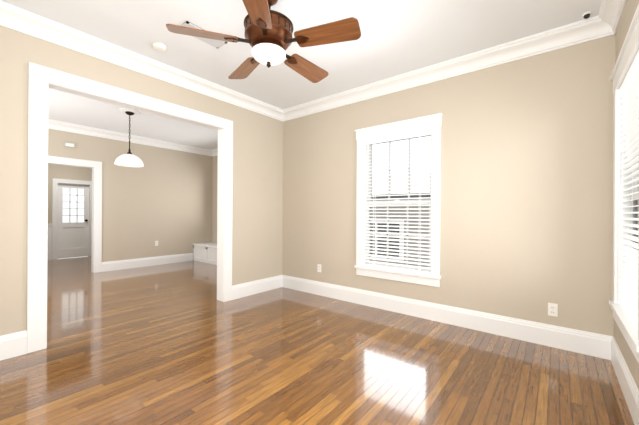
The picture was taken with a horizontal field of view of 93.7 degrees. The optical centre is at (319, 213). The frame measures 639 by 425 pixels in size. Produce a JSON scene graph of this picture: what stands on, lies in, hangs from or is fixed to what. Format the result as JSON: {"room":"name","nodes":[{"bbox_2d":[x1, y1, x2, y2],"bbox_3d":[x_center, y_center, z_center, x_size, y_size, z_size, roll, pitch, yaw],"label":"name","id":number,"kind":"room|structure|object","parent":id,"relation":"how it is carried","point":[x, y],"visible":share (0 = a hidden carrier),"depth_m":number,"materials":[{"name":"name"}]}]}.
{"room":"empty living room","nodes":[
{"label":"empty living room","id":0,"kind":"room"},
{"bbox_2d":[48,164,91,223],"bbox_3d":[-6.541,-0.265,7.840,0.140,2.850,4.800,0,0,38],"label":"wall","id":1,"kind":"structure","parent":0,"point":[68,172],"depth_m":7.67,"materials":[{"name":"paint"}]},
{"bbox_2d":[47,224,51,259],"bbox_3d":[-6.481,0.705,7.787,0.030,0.910,4.800,0,0,38],"label":"trim","id":2,"kind":"structure","parent":1,"relation":"attached to","point":[49,256],"depth_m":7.47,"materials":[{"name":"white wood"}]},
{"bbox_2d":[52,178,91,259],"bbox_3d":[-6.483,0.138,7.900,0.160,2.045,0.880,0,0,38],"label":"door frame","id":3,"kind":"structure","parent":1,"relation":"attached to","point":[55,182],"depth_m":7.58,"materials":[{"name":"white wood"}]},
{"bbox_2d":[58,183,88,258],"bbox_3d":[-6.469,0.191,7.888,0.108,1.923,0.652,0,0,38],"label":"french door","id":4,"kind":"structure","parent":1,"relation":"in","point":[73,239],"depth_m":7.89,"materials":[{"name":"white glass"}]},
{"bbox_2d":[48,129,212,261],"bbox_3d":[-4.396,-0.252,6.136,0.140,2.850,4.800,0,0,38],"label":"wall","id":5,"kind":"structure","parent":0,"point":[163,197],"depth_m":6.72,"materials":[{"name":"paint"}]},
{"bbox_2d":[64,142,74,147],"bbox_3d":[-4.686,-1.289,5.618,0.038,0.080,0.160,0,0,38],"label":"door chime","id":6,"kind":"object","parent":5,"relation":"attached to","point":[67,144],"visible":1,"depth_m":5.60,"materials":[{"name":"white plastic"}]},
{"bbox_2d":[48,156,101,272],"bbox_3d":[-4.787,0.063,5.645,0.180,2.215,1.106,0,0,38],"label":"door frame","id":7,"kind":"structure","parent":5,"relation":"attached to","point":[96,245],"depth_m":5.95,"materials":[{"name":"white wood"}]},
{"bbox_2d":[48,119,211,155],"bbox_3d":[-4.289,-1.604,6.057,0.112,0.145,4.800,0,0,38],"label":"crown molding","id":8,"kind":"structure","parent":5,"relation":"attached to","point":[52,124],"depth_m":6.24,"materials":[{"name":"white wood"}]},
{"bbox_2d":[102,253,192,271],"bbox_3d":[-3.789,1.079,6.782,0.019,0.195,1.924,0,0,38],"label":"baseboard","id":9,"kind":"structure","parent":5,"relation":"attached to","point":[149,261],"depth_m":6.65,"materials":[{"name":"white wood"}]},
{"bbox_2d":[0,25,282,335],"bbox_3d":[-1.529,-0.234,3.860,0.140,2.850,5.080,0,0,38],"label":"wall","id":10,"kind":"structure","parent":0,"point":[257,223],"depth_m":3.07,"materials":[{"name":"paint"}]},
{"bbox_2d":[0,330,26,360],"bbox_3d":[-2.716,1.086,2.248,0.019,0.195,0.750,0,0,38],"label":"baseboard","id":11,"kind":"structure","parent":10,"relation":"attached to","point":[13,344],"depth_m":2.47,"materials":[{"name":"white wood"}]},
{"bbox_2d":[27,62,232,352],"bbox_3d":[-1.903,-0.047,3.390,0.180,2.470,2.041,0,0,38],"label":"door frame","id":12,"kind":"structure","parent":10,"relation":"attached to","point":[42,80],"depth_m":2.63,"materials":[{"name":"white wood"}]},
{"bbox_2d":[0,1,283,119],"bbox_3d":[-1.740,-1.588,3.382,0.112,0.145,3.540,0,0,38],"label":"crown molding","id":13,"kind":"structure","parent":10,"relation":"attached to","point":[12,17],"depth_m":3.02,"materials":[{"name":"white wood"}]},
{"bbox_2d":[232,275,283,299],"bbox_3d":[-0.916,1.097,4.515,0.019,0.195,0.959,0,0,38],"label":"baseboard","id":14,"kind":"structure","parent":10,"relation":"attached to","point":[262,285],"depth_m":4.47,"materials":[{"name":"white wood"}]},
{"bbox_2d":[212,156,217,242],"bbox_3d":[-2.554,-0.241,7.828,6.400,2.850,0.140,0,0,38],"label":"wall","id":15,"kind":"structure","parent":0,"point":[214,202],"depth_m":7.91,"materials":[{"name":"paint"}]},
{"bbox_2d":[212,148,217,155],"bbox_3d":[-1.501,-1.587,6.837,3.270,0.145,0.112,0,0,38],"label":"crown molding","id":16,"kind":"structure","parent":15,"relation":"attached to","point":[215,151],"depth_m":7.80,"materials":[{"name":"white wood"}]},
{"bbox_2d":[0,0,601,149],"bbox_3d":[-2.444,-1.715,4.594,10.900,0.100,5.400,0,0,38],"label":"ceiling","id":17,"kind":"structure","parent":0,"point":[397,37],"depth_m":2.81,"materials":[{"name":"white paint"}]},
{"bbox_2d":[114,108,143,166],"bbox_3d":[-3.097,-1.227,4.886,0.410,0.883,0.410,0,0,38],"label":"pendant light","id":18,"kind":"object","parent":17,"relation":"hanging from","point":[129,159],"visible":1,"depth_m":4.82,"materials":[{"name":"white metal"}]},
{"bbox_2d":[152,42,166,51],"bbox_3d":[-1.581,-1.641,2.963,0.128,0.038,0.128,0,0,38],"label":"smoke detector","id":19,"kind":"object","parent":17,"relation":"attached to","point":[160,47],"visible":1,"depth_m":2.93,"materials":[{"name":"white plastic"}]},
{"bbox_2d":[181,21,226,48],"bbox_3d":[-1.076,-1.650,2.779,0.160,0.012,0.400,0,0,38],"label":"ceiling vent","id":20,"kind":"object","parent":17,"relation":"in","point":[217,44],"visible":0.58,"depth_m":2.84,"materials":[{"name":"metal"}]},
{"bbox_2d":[166,0,360,82],"bbox_3d":[-0.358,-1.373,2.288,1.343,0.558,1.295,0,0,38],"label":"ceiling fan","id":21,"kind":"object","parent":17,"relation":"hanging from","point":[269,38],"visible":1,"depth_m":2.14,"materials":[{"name":"brown wood"}]},
{"bbox_2d":[582,11,591,18],"bbox_3d":[2.186,-1.616,2.449,0.060,0.042,0.060,0,0,38],"label":"sensor","id":22,"kind":"object","parent":17,"relation":"attached to","point":[586,15],"visible":1,"depth_m":2.44,"materials":[{"name":"white plastic"}]},
{"bbox_2d":[0,256,633,424],"bbox_3d":[-2.462,1.235,4.594,10.900,0.100,5.400,0,0,38],"label":"floor","id":23,"kind":"structure","parent":0,"point":[178,343],"depth_m":2.35,"materials":[{"name":"brown wood"}]},
{"bbox_2d":[193,242,216,264],"bbox_3d":[-2.306,0.971,7.182,1.837,0.430,0.547,0,0,38],"label":"bench","id":24,"kind":"object","parent":23,"relation":"on","point":[206,252],"visible":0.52,"depth_m":7.25,"materials":[{"name":"white wood"}]},
{"bbox_2d":[282,34,615,336],"bbox_3d":[1.022,-0.219,3.712,4.040,2.850,0.140,0,0,38],"label":"wall","id":25,"kind":"structure","parent":0,"point":[526,189],"depth_m":2.99,"materials":[{"name":"paint"}]},
{"bbox_2d":[317,264,320,271],"bbox_3d":[-0.002,0.805,4.424,0.070,0.114,0.008,0,0,38],"label":"electrical outlet","id":26,"kind":"object","parent":25,"relation":"attached to","point":[318,267],"visible":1,"depth_m":4.42,"materials":[{"name":"white plastic"}]},
{"bbox_2d":[354,113,442,286],"bbox_3d":[0.962,-0.149,3.733,1.124,1.940,0.180,0,0,38],"label":"window","id":27,"kind":"structure","parent":25,"relation":"in","point":[370,182],"depth_m":3.69,"materials":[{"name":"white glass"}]},
{"bbox_2d":[364,129,431,273],"bbox_3d":[0.946,-0.141,3.713,0.872,1.668,0.065,0,0,38],"label":"window blind","id":28,"kind":"object","parent":27,"relation":"attached to","point":[401,136],"visible":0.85,"depth_m":3.69,"materials":[{"name":"white plastic"}]},
{"bbox_2d":[284,275,607,358],"bbox_3d":[0.909,1.108,3.692,3.900,0.195,0.019,0,0,38],"label":"baseboard","id":29,"kind":"structure","parent":25,"relation":"attached to","point":[558,337],"depth_m":3.14,"materials":[{"name":"white wood"}]},
{"bbox_2d":[280,16,616,121],"bbox_3d":[0.897,-1.572,3.656,3.900,0.145,0.112,0,0,38],"label":"crown molding","id":30,"kind":"structure","parent":25,"relation":"attached to","point":[582,31],"depth_m":3.15,"materials":[{"name":"white wood"}]},
{"bbox_2d":[548,303,557,316],"bbox_3d":[2.127,0.876,2.733,0.070,0.114,0.008,0,0,38],"label":"electrical outlet","id":31,"kind":"object","parent":25,"relation":"attached to","point":[552,309],"visible":1,"depth_m":2.73,"materials":[{"name":"white plastic"}]},
{"bbox_2d":[614,0,638,389],"bbox_3d":[1.280,-0.217,0.901,0.140,2.850,3.940,0,0,38],"label":"wall","id":32,"kind":"structure","parent":0,"point":[627,16],"depth_m":2.09,"materials":[{"name":"paint"}]},
{"bbox_2d":[596,0,625,35],"bbox_3d":[1.227,-1.570,1.027,0.112,0.145,3.540,0,0,38],"label":"crown molding","id":33,"kind":"structure","parent":32,"relation":"attached to","point":[604,22],"depth_m":2.37,"materials":[{"name":"white wood"}]},
{"bbox_2d":[608,336,638,424],"bbox_3d":[1.256,1.110,1.009,0.019,0.195,3.750,0,0,38],"label":"baseboard","id":34,"kind":"structure","parent":32,"relation":"attached to","point":[630,391],"depth_m":1.97,"materials":[{"name":"white wood"}]},
{"bbox_2d":[609,4,638,362],"bbox_3d":[2.094,-0.142,1.959,0.180,1.940,1.114,0,0,38],"label":"east window","id":35,"kind":"structure","parent":32,"relation":"in","point":[633,202],"depth_m":2.30,"materials":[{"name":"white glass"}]},
{"bbox_2d":[618,52,638,329],"bbox_3d":[2.074,-0.134,1.975,0.065,1.668,0.862,0,0,38],"label":"window blind","id":36,"kind":"object","parent":35,"relation":"attached to","point":[629,90],"visible":1,"depth_m":2.06,"materials":[{"name":"white plastic"}]},
{"label":"outside","id":37,"kind":"structure","parent":0,"visible":0},
{"bbox_2d":[63,188,83,222],"bbox_3d":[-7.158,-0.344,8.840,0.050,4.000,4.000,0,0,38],"label":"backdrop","id":38,"kind":"structure","parent":37,"point":[74,211],"depth_m":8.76,"materials":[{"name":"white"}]},
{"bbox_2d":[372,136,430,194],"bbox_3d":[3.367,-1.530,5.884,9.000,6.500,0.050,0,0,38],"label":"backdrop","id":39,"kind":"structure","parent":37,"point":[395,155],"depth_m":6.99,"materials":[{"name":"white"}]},
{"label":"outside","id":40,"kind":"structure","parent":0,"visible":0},
{"bbox_2d":[370,193,429,266],"bbox_3d":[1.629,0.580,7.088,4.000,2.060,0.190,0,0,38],"label":"neighbour","id":41,"kind":"structure","parent":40,"point":[399,207],"depth_m":6.86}
]}

